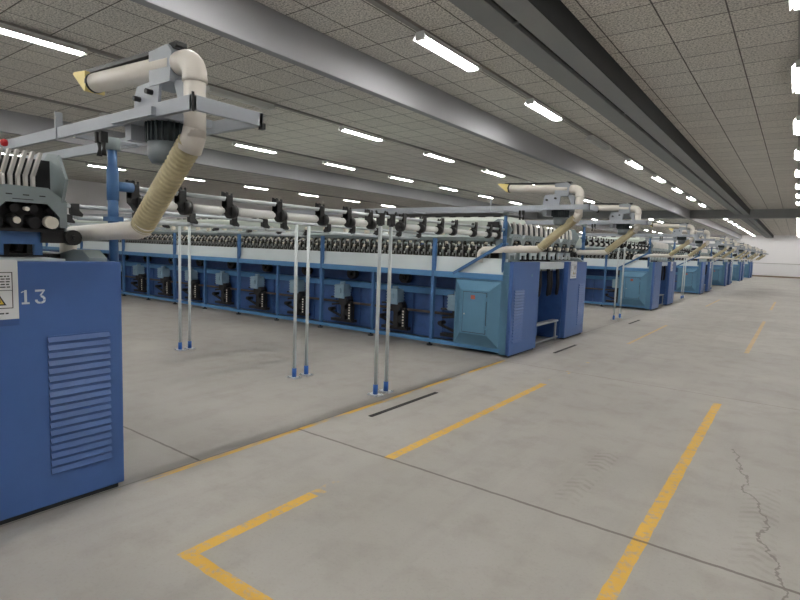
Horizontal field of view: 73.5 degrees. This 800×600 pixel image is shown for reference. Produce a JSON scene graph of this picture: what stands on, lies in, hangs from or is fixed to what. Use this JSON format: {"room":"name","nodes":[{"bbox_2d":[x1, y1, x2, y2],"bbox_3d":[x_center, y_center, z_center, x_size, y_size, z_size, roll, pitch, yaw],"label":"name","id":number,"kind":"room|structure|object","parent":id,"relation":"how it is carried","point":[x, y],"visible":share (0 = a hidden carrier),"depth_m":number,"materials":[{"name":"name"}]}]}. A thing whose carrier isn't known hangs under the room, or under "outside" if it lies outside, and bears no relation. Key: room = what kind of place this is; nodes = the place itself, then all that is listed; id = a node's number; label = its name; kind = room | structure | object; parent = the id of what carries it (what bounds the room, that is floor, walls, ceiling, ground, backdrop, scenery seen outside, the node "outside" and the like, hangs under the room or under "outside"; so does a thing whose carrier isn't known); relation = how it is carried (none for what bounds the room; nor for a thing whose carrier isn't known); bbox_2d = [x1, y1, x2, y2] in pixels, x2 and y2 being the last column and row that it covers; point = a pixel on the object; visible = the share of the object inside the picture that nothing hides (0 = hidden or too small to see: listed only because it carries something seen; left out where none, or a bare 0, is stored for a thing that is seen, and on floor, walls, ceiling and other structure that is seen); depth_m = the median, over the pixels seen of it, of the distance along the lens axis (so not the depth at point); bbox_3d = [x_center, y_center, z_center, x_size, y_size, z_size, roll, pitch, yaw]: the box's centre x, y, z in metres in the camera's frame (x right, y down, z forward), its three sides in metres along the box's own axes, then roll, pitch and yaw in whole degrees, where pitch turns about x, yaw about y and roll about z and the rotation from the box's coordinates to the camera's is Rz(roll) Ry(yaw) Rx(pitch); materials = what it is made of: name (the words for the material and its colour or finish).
{"room":"textile factory","nodes":[
{"label":"textile factory","id":0,"kind":"room"},
{"bbox_2d":[74,215,131,221],"bbox_3d":[-2.424,-0.668,4.435,0.039,0.040,0.500,6,7,36],"label":"roller","id":1,"kind":"object","parent":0,"point":[85,217],"visible":0.48,"depth_m":4.33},
{"bbox_2d":[69,203,83,216],"bbox_3d":[-2.562,-0.710,4.241,0.050,0.102,0.090,6,7,36],"label":"clamp","id":2,"kind":"object","parent":1,"relation":"on","point":[74,210],"visible":1,"depth_m":4.21,"materials":[{"name":"black plastic"}]},
{"bbox_2d":[65,179,373,240],"bbox_3d":[-3.276,-4.276,38.309,0.200,4.020,68.000,6,7,36],"label":"wall","id":3,"kind":"structure","parent":0,"point":[79,192],"depth_m":24.21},
{"bbox_2d":[0,276,799,599],"bbox_3d":[8.734,-0.901,29.630,29.900,0.200,68.000,6,7,36],"label":"floor","id":4,"kind":"structure","parent":0,"point":[656,456],"depth_m":3.83,"materials":[{"name":"concrete"}]},
{"bbox_2d":[0,91,265,524],"bbox_3d":[-3.694,0.020,2.688,4.680,2.290,3.710,6,7,36],"label":"machine","id":5,"kind":"object","parent":4,"relation":"on","point":[62,440],"visible":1,"depth_m":3.03,"materials":[{"name":"blue paint"}]},
{"bbox_2d":[59,40,211,251],"bbox_3d":[-1.585,-0.763,3.056,1.559,1.161,0.330,6,7,36],"label":"overhead blower","id":6,"kind":"object","parent":5,"relation":"on","point":[175,142],"visible":0.94,"depth_m":2.72,"materials":[{"name":"plastic"}]},
{"bbox_2d":[174,226,185,350],"bbox_3d":[-3.097,-0.170,7.540,0.140,1.775,0.100,6,7,36],"label":"support pole","id":7,"kind":"object","parent":4,"relation":"on","point":[179,227],"visible":0.96,"depth_m":7.53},
{"bbox_2d":[73,216,326,232],"bbox_3d":[-2.988,-1.075,7.557,0.033,0.033,5.680,6,7,36],"label":"support rail","id":8,"kind":"object","parent":7,"relation":"on","point":[73,216],"visible":0.02,"depth_m":9.30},
{"bbox_2d":[67,214,74,222],"bbox_3d":[-3.897,-0.959,6.338,0.050,0.102,0.090,6,7,36],"label":"clamp","id":9,"kind":"object","parent":8,"relation":"attached to","point":[69,217],"visible":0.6,"depth_m":6.32,"materials":[{"name":"black plastic"}]},
{"bbox_2d":[69,222,98,225],"bbox_3d":[-3.729,-0.920,6.571,0.039,0.040,0.600,6,7,36],"label":"roller","id":10,"kind":"object","parent":9,"relation":"attached to","point":[75,223],"visible":0.52,"depth_m":6.41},
{"bbox_2d":[250,232,279,235],"bbox_3d":[-2.182,-1.067,8.655,0.039,0.040,0.600,6,7,36],"label":"roller","id":11,"kind":"object","parent":8,"relation":"attached to","point":[252,233],"visible":1,"depth_m":8.61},
{"bbox_2d":[184,226,195,349],"bbox_3d":[-3.007,-0.178,7.660,0.140,1.775,0.100,6,7,36],"label":"support pole","id":12,"kind":"object","parent":4,"relation":"on","point":[189,347],"visible":0.94,"depth_m":7.65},
{"bbox_2d":[287,225,300,378],"bbox_3d":[-1.208,0.026,6.189,0.140,1.775,0.100,6,7,36],"label":"support pole","id":13,"kind":"object","parent":4,"relation":"on","point":[294,369],"visible":1,"depth_m":6.18,"materials":[{"name":"metal"}]},
{"bbox_2d":[67,204,436,234],"bbox_3d":[-1.118,-0.877,6.182,0.033,0.033,5.680,6,7,36],"label":"support rail","id":14,"kind":"object","parent":13,"relation":"on","point":[88,207],"visible":0.53,"depth_m":5.47,"materials":[{"name":"metal"}]},
{"bbox_2d":[187,213,197,223],"bbox_3d":[-1.955,-0.768,5.059,0.050,0.102,0.090,6,7,36],"label":"clamp","id":15,"kind":"object","parent":14,"relation":"attached to","point":[192,218],"visible":0.8,"depth_m":5.03,"materials":[{"name":"black plastic"}]},
{"bbox_2d":[192,223,233,228],"bbox_3d":[-1.826,-0.725,5.240,0.039,0.040,0.470,6,7,36],"label":"roller","id":16,"kind":"object","parent":15,"relation":"attached to","point":[207,225],"visible":1,"depth_m":5.22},
{"bbox_2d":[230,218,239,226],"bbox_3d":[-1.675,-0.795,5.436,0.050,0.102,0.090,6,7,36],"label":"clamp","id":17,"kind":"object","parent":14,"relation":"attached to","point":[233,222],"visible":0.64,"depth_m":5.41,"materials":[{"name":"black plastic"}]},
{"bbox_2d":[234,226,264,230],"bbox_3d":[-1.570,-0.750,5.585,0.039,0.040,0.390,6,7,36],"label":"roller","id":18,"kind":"object","parent":14,"relation":"attached to","point":[235,227],"visible":1,"depth_m":5.57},
{"bbox_2d":[261,219,269,228],"bbox_3d":[-1.443,-0.817,5.748,0.050,0.102,0.090,6,7,36],"label":"clamp","id":19,"kind":"object","parent":14,"relation":"attached to","point":[264,224],"visible":0.93,"depth_m":5.72,"materials":[{"name":"black plastic"}]},
{"bbox_2d":[265,228,283,231],"bbox_3d":[-1.374,-0.768,5.850,0.039,0.040,0.270,6,7,36],"label":"roller","id":20,"kind":"object","parent":19,"relation":"attached to","point":[266,229],"visible":1,"depth_m":5.84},
{"bbox_2d":[280,221,288,229],"bbox_3d":[-1.282,-0.833,5.965,0.050,0.102,0.090,6,7,36],"label":"clamp","id":21,"kind":"object","parent":14,"relation":"attached to","point":[284,226],"visible":0.69,"depth_m":5.94,"materials":[{"name":"black plastic"}]},
{"bbox_2d":[348,226,355,233],"bbox_3d":[-0.616,-0.896,6.862,0.050,0.102,0.090,6,7,36],"label":"clamp","id":22,"kind":"object","parent":14,"relation":"attached to","point":[353,230],"visible":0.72,"depth_m":6.85,"materials":[{"name":"black plastic"}]},
{"bbox_2d":[327,231,352,235],"bbox_3d":[-0.743,-0.829,6.699,0.039,0.040,0.450,6,7,36],"label":"roller","id":23,"kind":"object","parent":22,"relation":"attached to","point":[330,232],"visible":1,"depth_m":6.67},
{"bbox_2d":[353,233,377,236],"bbox_3d":[-0.460,-0.856,7.080,0.039,0.040,0.500,6,7,36],"label":"roller","id":24,"kind":"object","parent":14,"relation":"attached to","point":[354,234],"visible":1,"depth_m":7.06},
{"bbox_2d":[299,226,312,376],"bbox_3d":[-1.095,0.016,6.341,0.140,1.775,0.100,6,7,36],"label":"support pole","id":25,"kind":"object","parent":4,"relation":"on","point":[305,373],"visible":1,"depth_m":6.33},
{"bbox_2d":[32,200,651,357],"bbox_3d":[-4.350,-1.120,14.255,19.583,2.290,3.718,6,7,36],"label":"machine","id":26,"kind":"object","parent":4,"relation":"on","point":[500,304],"visible":0.73,"depth_m":9.82,"materials":[{"name":"blue paint"}]},
{"bbox_2d":[477,181,583,261],"bbox_3d":[1.814,-1.087,7.633,1.559,1.161,0.330,6,7,36],"label":"overhead blower","id":27,"kind":"object","parent":26,"relation":"on","point":[561,189],"visible":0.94,"depth_m":7.36,"materials":[{"name":"plastic"}]},
{"bbox_2d":[559,203,641,258],"bbox_3d":[3.760,-1.273,10.254,1.559,1.161,0.330,6,7,36],"label":"overhead blower","id":28,"kind":"object","parent":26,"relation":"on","point":[623,208],"visible":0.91,"depth_m":9.96,"materials":[{"name":"plastic"}]},
{"bbox_2d":[367,210,385,396],"bbox_3d":[-0.228,0.044,5.562,0.140,1.928,0.115,6,7,36],"label":"support pole","id":29,"kind":"object","parent":4,"relation":"on","point":[380,220],"visible":0.97,"depth_m":5.55,"materials":[{"name":"grey metal"}]},
{"bbox_2d":[139,187,504,230],"bbox_3d":[-0.143,-0.863,5.553,0.033,0.033,5.530,6,7,36],"label":"support rail","id":30,"kind":"object","parent":29,"relation":"attached to","point":[141,189],"visible":0.66,"depth_m":4.56,"materials":[{"name":"metal"}]},
{"bbox_2d":[126,180,143,210],"bbox_3d":[-1.701,-0.672,3.461,0.104,0.198,0.111,6,7,36],"label":"clamp","id":31,"kind":"object","parent":30,"relation":"attached to","point":[134,199],"visible":0.56,"depth_m":3.43,"materials":[{"name":"black plastic"}]},
{"bbox_2d":[166,201,177,210],"bbox_3d":[-1.605,-0.636,3.597,0.065,0.066,0.219,6,7,36],"label":"roller","id":32,"kind":"object","parent":31,"relation":"attached to","point":[172,206],"visible":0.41,"depth_m":3.63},
{"bbox_2d":[174,186,192,214],"bbox_3d":[-1.505,-0.691,3.725,0.104,0.198,0.111,6,7,36],"label":"clamp","id":33,"kind":"object","parent":30,"relation":"attached to","point":[185,207],"visible":0.85,"depth_m":3.69,"materials":[{"name":"black plastic"}]},
{"bbox_2d":[193,203,224,214],"bbox_3d":[-1.393,-0.656,3.882,0.065,0.066,0.269,6,7,36],"label":"roller","id":34,"kind":"object","parent":33,"relation":"attached to","point":[197,208],"visible":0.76,"depth_m":3.86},
{"bbox_2d":[221,191,238,218],"bbox_3d":[-1.279,-0.712,4.030,0.104,0.198,0.111,6,7,36],"label":"clamp","id":35,"kind":"object","parent":30,"relation":"attached to","point":[231,211],"visible":0.88,"depth_m":4.00,"materials":[{"name":"black plastic"}]},
{"bbox_2d":[238,208,275,218],"bbox_3d":[-1.137,-0.681,4.226,0.065,0.066,0.369,6,7,36],"label":"roller","id":36,"kind":"object","parent":35,"relation":"attached to","point":[243,212],"visible":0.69,"depth_m":4.20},
{"bbox_2d":[272,198,287,222],"bbox_3d":[-0.993,-0.740,4.415,0.104,0.198,0.111,6,7,36],"label":"clamp","id":37,"kind":"object","parent":30,"relation":"attached to","point":[281,216],"visible":0.88,"depth_m":4.38,"materials":[{"name":"black plastic"}]},
{"bbox_2d":[287,213,318,222],"bbox_3d":[-0.849,-0.708,4.615,0.065,0.066,0.379,6,7,36],"label":"roller","id":38,"kind":"object","parent":37,"relation":"attached to","point":[291,216],"visible":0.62,"depth_m":4.59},
{"bbox_2d":[315,203,328,225],"bbox_3d":[-0.701,-0.767,4.807,0.104,0.198,0.111,6,7,36],"label":"clamp","id":39,"kind":"object","parent":30,"relation":"attached to","point":[323,220],"visible":0.88,"depth_m":4.78,"materials":[{"name":"black plastic"}]},
{"bbox_2d":[328,216,345,224],"bbox_3d":[-0.596,-0.733,4.956,0.065,0.066,0.249,6,7,36],"label":"roller","id":40,"kind":"object","parent":39,"relation":"attached to","point":[332,220],"visible":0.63,"depth_m":4.93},
{"bbox_2d":[343,206,355,227],"bbox_3d":[-0.487,-0.788,5.096,0.104,0.198,0.111,6,7,36],"label":"clamp","id":41,"kind":"object","parent":30,"relation":"attached to","point":[350,221],"visible":0.89,"depth_m":5.07,"materials":[{"name":"black plastic"}]},
{"bbox_2d":[355,219,367,226],"bbox_3d":[-0.393,-0.752,5.228,0.065,0.066,0.209,6,7,36],"label":"roller","id":42,"kind":"object","parent":41,"relation":"attached to","point":[363,223],"visible":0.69,"depth_m":5.21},
{"bbox_2d":[365,209,376,228],"bbox_3d":[-0.297,-0.806,5.352,0.104,0.198,0.111,6,7,36],"label":"clamp","id":43,"kind":"object","parent":30,"relation":"attached to","point":[372,223],"visible":0.84,"depth_m":5.32,"materials":[{"name":"black plastic"}]},
{"bbox_2d":[395,213,406,231],"bbox_3d":[0.013,-0.836,5.770,0.104,0.198,0.111,6,7,36],"label":"clamp","id":44,"kind":"object","parent":30,"relation":"attached to","point":[400,226],"visible":0.88,"depth_m":5.75,"materials":[{"name":"black plastic"}]},
{"bbox_2d":[417,216,426,232],"bbox_3d":[0.246,-0.858,6.082,0.104,0.198,0.111,6,7,36],"label":"clamp","id":45,"kind":"object","parent":30,"relation":"attached to","point":[422,225],"visible":0.76,"depth_m":6.06,"materials":[{"name":"black plastic"}]},
{"bbox_2d":[405,224,419,230],"bbox_3d":[0.128,-0.802,5.931,0.065,0.066,0.279,6,7,36],"label":"roller","id":46,"kind":"object","parent":45,"relation":"attached to","point":[408,226],"visible":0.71,"depth_m":5.91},
{"bbox_2d":[434,218,444,234],"bbox_3d":[0.472,-0.879,6.387,0.104,0.198,0.111,6,7,36],"label":"clamp","id":47,"kind":"object","parent":30,"relation":"attached to","point":[440,226],"visible":0.77,"depth_m":6.37,"materials":[{"name":"black plastic"}]},
{"bbox_2d":[425,226,437,232],"bbox_3d":[0.357,-0.824,6.239,0.065,0.066,0.269,6,7,36],"label":"roller","id":48,"kind":"object","parent":47,"relation":"attached to","point":[428,228],"visible":0.69,"depth_m":6.21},
{"bbox_2d":[449,220,457,235],"bbox_3d":[0.662,-0.897,6.644,0.104,0.198,0.111,6,7,36],"label":"clamp","id":49,"kind":"object","parent":30,"relation":"attached to","point":[454,228],"visible":0.79,"depth_m":6.62,"materials":[{"name":"black plastic"}]},
{"bbox_2d":[469,222,477,236],"bbox_3d":[0.966,-0.926,7.052,0.104,0.198,0.111,6,7,36],"label":"clamp","id":50,"kind":"object","parent":30,"relation":"attached to","point":[474,230],"visible":0.78,"depth_m":7.03,"materials":[{"name":"black plastic"}]},
{"bbox_2d":[457,229,472,234],"bbox_3d":[0.812,-0.867,6.852,0.065,0.066,0.399,6,7,36],"label":"roller","id":51,"kind":"object","parent":50,"relation":"attached to","point":[459,231],"visible":0.72,"depth_m":6.82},
{"bbox_2d":[484,224,492,237],"bbox_3d":[1.222,-0.951,7.397,0.104,0.198,0.111,6,7,36],"label":"clamp","id":52,"kind":"object","parent":30,"relation":"attached to","point":[489,231],"visible":0.83,"depth_m":7.37,"materials":[{"name":"black plastic"}]},
{"bbox_2d":[494,225,501,238],"bbox_3d":[1.394,-0.967,7.630,0.104,0.198,0.111,6,7,36],"label":"clamp","id":53,"kind":"object","parent":30,"relation":"attached to","point":[499,232],"visible":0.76,"depth_m":7.61,"materials":[{"name":"black plastic"}]},
{"bbox_2d":[378,211,396,393],"bbox_3d":[-0.121,0.034,5.706,0.140,1.928,0.115,6,7,36],"label":"support pole","id":54,"kind":"object","parent":4,"relation":"on","point":[391,221],"visible":0.94,"depth_m":5.69,"materials":[{"name":"grey metal"}]},
{"bbox_2d":[369,392,437,416],"bbox_3d":[0.062,1.038,5.386,0.044,0.004,1.130,6,7,36],"label":"gutter slot","id":55,"kind":"object","parent":4,"relation":"on","point":[433,393],"visible":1,"depth_m":5.33,"materials":[{"name":"metal"}]},
{"bbox_2d":[320,231,715,310],"bbox_3d":[3.140,-1.472,20.583,15.084,2.290,3.717,6,7,36],"label":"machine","id":56,"kind":"object","parent":4,"relation":"on","point":[648,282],"visible":0.3,"depth_m":16.30,"materials":[{"name":"blue paint"}]},
{"bbox_2d":[633,222,694,261],"bbox_3d":[7.498,-1.630,15.288,1.559,1.161,0.330,6,7,36],"label":"overhead blower","id":57,"kind":"object","parent":56,"relation":"on","point":[682,226],"visible":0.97,"depth_m":15.02,"materials":[{"name":"plastic"}]},
{"bbox_2d":[668,228,709,257],"bbox_3d":[9.444,-1.816,17.909,1.559,1.161,0.330,6,7,36],"label":"overhead blower","id":58,"kind":"object","parent":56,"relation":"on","point":[699,244],"visible":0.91,"depth_m":17.58,"materials":[{"name":"plastic"}]},
{"bbox_2d":[610,245,620,319],"bbox_3d":[5.203,-0.475,12.882,0.140,1.928,0.115,6,7,36],"label":"support pole","id":59,"kind":"object","parent":4,"relation":"on","point":[620,245],"visible":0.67,"depth_m":12.89,"materials":[{"name":"grey metal"}]},
{"bbox_2d":[580,237,649,245],"bbox_3d":[5.359,-1.388,12.963,0.033,0.033,6.120,6,7,36],"label":"support rail","id":60,"kind":"object","parent":59,"relation":"attached to","point":[580,237],"visible":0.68,"depth_m":11.91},
{"bbox_2d":[616,241,626,317],"bbox_3d":[5.531,-0.506,13.323,0.140,1.928,0.115,6,7,36],"label":"support pole","id":61,"kind":"object","parent":4,"relation":"on","point":[625,244],"visible":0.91,"depth_m":13.31,"materials":[{"name":"grey metal"}]},
{"bbox_2d":[611,243,740,293],"bbox_3d":[9.687,-1.936,27.728,13.084,2.290,3.717,6,7,36],"label":"machine","id":62,"kind":"object","parent":4,"relation":"on","point":[698,276],"visible":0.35,"depth_m":23.59,"materials":[{"name":"blue paint"}]},
{"bbox_2d":[687,236,729,261],"bbox_3d":[13.242,-2.178,23.023,1.559,1.161,0.330,6,7,36],"label":"overhead blower","id":63,"kind":"object","parent":62,"relation":"on","point":[719,239],"visible":0.99,"depth_m":22.74,"materials":[{"name":"plastic"}]},
{"bbox_2d":[714,239,736,258],"bbox_3d":[15.188,-2.364,25.645,1.559,1.161,0.330,6,7,36],"label":"overhead blower","id":64,"kind":"object","parent":62,"relation":"on","point":[730,249],"visible":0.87,"depth_m":25.27,"materials":[{"name":"plastic"}]},
{"bbox_2d":[679,250,685,298],"bbox_3d":[10.768,-1.006,20.377,0.140,1.928,0.115,6,7,36],"label":"support pole","id":65,"kind":"object","parent":4,"relation":"on","point":[685,250],"visible":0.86,"depth_m":20.39,"materials":[{"name":"grey metal"}]},
{"bbox_2d":[682,248,687,297],"bbox_3d":[11.007,-1.029,20.698,0.140,1.928,0.115,6,7,36],"label":"support pole","id":66,"kind":"object","parent":4,"relation":"on","point":[686,248],"visible":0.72,"depth_m":20.70,"materials":[{"name":"grey metal"}]},
{"bbox_2d":[691,247,753,285],"bbox_3d":[16.665,-2.360,34.618,10.086,2.290,3.717,6,7,36],"label":"machine","id":67,"kind":"object","parent":4,"relation":"on","point":[722,269],"visible":0.24,"depth_m":31.19,"materials":[{"name":"blue paint"}]},
{"bbox_2d":[715,242,747,260],"bbox_3d":[19.015,-2.729,30.799,1.559,1.161,0.330,6,7,36],"label":"overhead blower","id":68,"kind":"object","parent":67,"relation":"on","point":[745,246],"visible":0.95,"depth_m":30.50,"materials":[{"name":"plastic"}]},
{"bbox_2d":[735,244,751,259],"bbox_3d":[20.961,-2.915,33.420,1.559,1.161,0.330,6,7,36],"label":"overhead blower","id":69,"kind":"object","parent":67,"relation":"on","point":[749,246],"visible":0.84,"depth_m":33.09,"materials":[{"name":"plastic"}]},
{"bbox_2d":[694,250,762,280],"bbox_3d":[22.438,-2.911,42.393,10.086,2.290,3.717,6,7,36],"label":"machine","id":70,"kind":"object","parent":4,"relation":"on","point":[738,265],"visible":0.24,"depth_m":38.90,"materials":[{"name":"blue paint"}]},
{"bbox_2d":[731,247,757,260],"bbox_3d":[24.788,-3.281,38.574,1.559,1.161,0.330,6,7,36],"label":"overhead blower","id":71,"kind":"object","parent":70,"relation":"on","point":[752,248],"visible":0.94,"depth_m":38.21,"materials":[{"name":"plastic"}]},
{"bbox_2d":[733,252,766,277],"bbox_3d":[28.212,-3.462,50.168,10.086,2.290,3.717,6,7,36],"label":"machine","id":72,"kind":"object","parent":4,"relation":"on","point":[748,268],"visible":0.19,"depth_m":46.64,"materials":[{"name":"blue paint"}]},
{"bbox_2d":[0,0,799,235],"bbox_3d":[8.879,-5.099,29.224,29.900,0.200,68.000,6,7,36],"label":"ceiling","id":73,"kind":"structure","parent":0,"point":[719,71],"depth_m":8.68,"materials":[{"name":"tile"}]},
{"bbox_2d":[11,151,451,213],"bbox_3d":[-7.346,-4.798,21.513,0.070,0.035,36.290,6,7,36],"label":"trim","id":74,"kind":"structure","parent":73,"relation":"attached to","point":[11,151],"depth_m":21.85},
{"bbox_2d":[85,163,126,170],"bbox_3d":[-9.892,-4.494,18.093,0.200,0.087,1.300,6,7,36],"label":"lamp","id":75,"kind":"object","parent":74,"relation":"attached to","point":[86,164],"visible":0.82,"depth_m":17.85,"materials":[{"name":"white"}]},
{"bbox_2d":[241,184,268,189],"bbox_3d":[-6.214,-4.845,23.046,0.200,0.087,1.300,6,7,36],"label":"lamp","id":76,"kind":"object","parent":74,"relation":"attached to","point":[243,185],"visible":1,"depth_m":22.94,"materials":[{"name":"white"}]},
{"bbox_2d":[0,89,532,204],"bbox_3d":[-1.084,-4.136,16.910,0.070,0.035,36.290,6,7,36],"label":"trim","id":77,"kind":"structure","parent":73,"relation":"attached to","point":[1,90],"depth_m":13.10,"materials":[{"name":"metal"}]},
{"bbox_2d":[232,141,277,153],"bbox_3d":[-3.630,-3.833,13.490,0.200,0.087,1.300,6,7,36],"label":"lamp","id":78,"kind":"object","parent":77,"relation":"attached to","point":[235,143],"visible":1,"depth_m":13.41,"materials":[{"name":"white"}]},
{"bbox_2d":[322,161,355,169],"bbox_3d":[-1.791,-4.008,15.966,0.200,0.087,1.300,6,7,36],"label":"lamp","id":79,"kind":"object","parent":77,"relation":"attached to","point":[323,162],"visible":1,"depth_m":15.90,"materials":[{"name":"white"}]},
{"bbox_2d":[388,175,414,181],"bbox_3d":[0.048,-4.184,18.443,0.200,0.087,1.300,6,7,36],"label":"lamp","id":80,"kind":"object","parent":77,"relation":"attached to","point":[389,176],"visible":1,"depth_m":18.39,"materials":[{"name":"white"}]},
{"bbox_2d":[437,185,458,190],"bbox_3d":[1.887,-4.359,20.920,0.200,0.087,1.300,6,7,36],"label":"lamp","id":81,"kind":"object","parent":77,"relation":"attached to","point":[439,186],"visible":1,"depth_m":20.75,"materials":[{"name":"white"}]},
{"bbox_2d":[0,20,601,202],"bbox_3d":[1.742,-3.838,14.833,0.070,0.035,36.290,6,7,36],"label":"trim","id":82,"kind":"structure","parent":73,"relation":"attached to","point":[90,49],"depth_m":9.67,"materials":[{"name":"metal"}]},
{"bbox_2d":[0,22,88,56],"bbox_3d":[-4.482,-3.183,6.459,0.200,0.087,1.300,6,7,36],"label":"lamp","id":83,"kind":"object","parent":82,"relation":"attached to","point":[5,29],"visible":1,"depth_m":6.56,"materials":[{"name":"white"}]},
{"bbox_2d":[206,85,275,109],"bbox_3d":[-2.643,-3.359,8.935,0.200,0.087,1.300,6,7,36],"label":"lamp","id":84,"kind":"object","parent":82,"relation":"attached to","point":[210,89],"visible":0.93,"depth_m":8.86,"materials":[{"name":"metal"}]},
{"bbox_2d":[338,125,384,141],"bbox_3d":[-0.804,-3.534,11.412,0.200,0.087,1.300,6,7,36],"label":"lamp","id":85,"kind":"object","parent":82,"relation":"attached to","point":[343,128],"visible":1,"depth_m":11.33,"materials":[{"name":"white"}]},
{"bbox_2d":[423,151,455,161],"bbox_3d":[1.035,-3.710,13.889,0.200,0.087,1.300,6,7,36],"label":"lamp","id":86,"kind":"object","parent":82,"relation":"attached to","point":[427,153],"visible":1,"depth_m":13.79,"materials":[{"name":"white"}]},
{"bbox_2d":[482,168,505,176],"bbox_3d":[2.874,-3.885,16.366,0.200,0.087,1.300,6,7,36],"label":"lamp","id":87,"kind":"object","parent":82,"relation":"attached to","point":[485,170],"visible":1,"depth_m":16.28,"materials":[{"name":"white"}]},
{"bbox_2d":[0,109,648,237],"bbox_3d":[6.913,-4.990,30.692,0.130,0.435,68.000,6,7,36],"label":"beam","id":88,"kind":"structure","parent":73,"relation":"attached to","point":[11,122],"depth_m":16.28,"materials":[{"name":"metal"}]},
{"bbox_2d":[130,0,741,238],"bbox_3d":[13.533,-4.291,25.826,0.120,0.435,68.000,6,7,36],"label":"ceiling beam","id":89,"kind":"structure","parent":73,"relation":"attached to","point":[255,25],"depth_m":6.94,"materials":[{"name":"metal"}]},
{"bbox_2d":[366,0,713,209],"bbox_3d":[4.994,-3.494,12.443,0.070,0.035,36.290,6,7,36],"label":"trim","id":90,"kind":"structure","parent":73,"relation":"attached to","point":[379,4],"depth_m":7.46,"materials":[{"name":"metal"}]},
{"bbox_2d":[413,30,481,71],"bbox_3d":[0.608,-3.015,6.545,0.200,0.087,1.300,6,7,36],"label":"lamp","id":91,"kind":"object","parent":90,"relation":"attached to","point":[423,38],"visible":1,"depth_m":6.46,"materials":[{"name":"white"}]},
{"bbox_2d":[524,98,563,120],"bbox_3d":[2.447,-3.191,9.022,0.200,0.087,1.300,6,7,36],"label":"lamp","id":92,"kind":"object","parent":90,"relation":"attached to","point":[532,103],"visible":1,"depth_m":8.95,"materials":[{"name":"white"}]},
{"bbox_2d":[585,135,611,149],"bbox_3d":[4.287,-3.366,11.499,0.200,0.087,1.300,6,7,36],"label":"lamp","id":93,"kind":"object","parent":90,"relation":"attached to","point":[592,139],"visible":1,"depth_m":11.40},
{"bbox_2d":[625,158,643,168],"bbox_3d":[6.126,-3.542,13.976,0.200,0.087,1.300,6,7,36],"label":"lamp","id":94,"kind":"object","parent":90,"relation":"attached to","point":[631,162],"visible":1,"depth_m":13.87,"materials":[{"name":"white"}]},
{"bbox_2d":[651,175,665,182],"bbox_3d":[7.965,-3.718,16.453,0.200,0.087,1.300,6,7,36],"label":"lamp","id":95,"kind":"object","parent":90,"relation":"attached to","point":[658,178],"visible":1,"depth_m":16.36,"materials":[{"name":"white"}]},
{"bbox_2d":[385,209,799,219],"bbox_3d":[10.371,-4.934,31.278,29.900,0.420,0.450,6,7,36],"label":"trim","id":96,"kind":"structure","parent":73,"relation":"attached to","point":[754,213],"depth_m":28.05,"materials":[{"name":"metal"}]},
{"bbox_2d":[798,11,799,208],"bbox_3d":[7.772,-3.201,10.401,0.070,0.035,36.290,6,7,36],"label":"trim","id":97,"kind":"structure","parent":73,"relation":"attached to","point":[798,11],"depth_m":7.97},
{"bbox_2d":[789,0,799,11],"bbox_3d":[3.386,-2.722,4.504,0.200,0.087,1.300,6,7,36],"label":"lamp","id":98,"kind":"object","parent":97,"relation":"attached to","point":[792,3],"visible":1,"depth_m":4.99,"materials":[{"name":"white"}]},
{"bbox_2d":[791,59,799,93],"bbox_3d":[5.225,-2.897,6.980,0.200,0.087,1.300,6,7,36],"label":"lamp","id":99,"kind":"object","parent":97,"relation":"attached to","point":[795,68],"visible":1,"depth_m":6.95,"materials":[{"name":"white"}]},
{"bbox_2d":[793,115,799,135],"bbox_3d":[7.064,-3.073,9.457,0.200,0.087,1.300,6,7,36],"label":"lamp","id":100,"kind":"object","parent":97,"relation":"attached to","point":[796,122],"visible":1,"depth_m":9.44,"materials":[{"name":"white"}]},
{"bbox_2d":[794,147,799,160],"bbox_3d":[8.903,-3.249,11.934,0.200,0.087,1.300,6,7,36],"label":"lamp","id":101,"kind":"object","parent":97,"relation":"attached to","point":[797,151],"visible":1,"depth_m":11.92,"materials":[{"name":"white"}]},
{"bbox_2d":[588,233,799,276],"bbox_3d":[29.103,-4.938,56.761,29.900,4.020,0.200,6,7,36],"label":"wall","id":102,"kind":"structure","parent":0,"point":[783,250],"depth_m":51.56,"materials":[{"name":"paint"}]},
{"bbox_2d":[448,0,773,237],"bbox_3d":[15.420,-4.176,24.433,0.615,0.265,68.000,6,7,36],"label":"ceiling beam","id":103,"kind":"structure","parent":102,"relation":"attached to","point":[546,33],"depth_m":6.73,"materials":[{"name":"metal"}]},
{"bbox_2d":[752,275,799,278],"bbox_3d":[28.967,-3.002,56.855,29.900,0.140,0.030,6,7,36],"label":"baseboard","id":104,"kind":"structure","parent":102,"relation":"attached to","point":[752,275],"depth_m":51.48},
{"bbox_3d":[-2.264,-0.739,4.642,0.050,0.102,0.090,6,7,36],"label":"clamp","id":105,"kind":"object","parent":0,"visible":0},
{"bbox_2d":[158,220,191,225],"bbox_3d":[-2.121,-0.697,4.844,0.039,0.040,0.520,6,7,36],"label":"roller","id":106,"kind":"object","parent":105,"relation":"attached to","point":[161,222],"visible":0.56,"depth_m":4.90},
{"bbox_3d":[0.277,-0.981,8.065,0.050,0.102,0.090,6,7,36],"label":"clamp","id":107,"kind":"object","parent":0,"visible":0},
{"bbox_2d":[399,236,418,239],"bbox_3d":[0.135,-0.912,7.882,0.039,0.040,0.500,6,7,36],"label":"roller","id":108,"kind":"object","parent":107,"relation":"attached to","point":[401,237],"visible":1,"depth_m":7.84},
{"bbox_3d":[-2.367,-1.105,8.398,0.050,0.102,0.090,6,7,36],"label":"clamp","id":109,"kind":"object","parent":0,"visible":0},
{"bbox_2d":[216,230,249,233],"bbox_3d":[-2.539,-1.033,8.175,0.039,0.040,0.600,6,7,36],"label":"roller","id":110,"kind":"object","parent":109,"relation":"attached to","point":[218,231],"visible":1,"depth_m":8.16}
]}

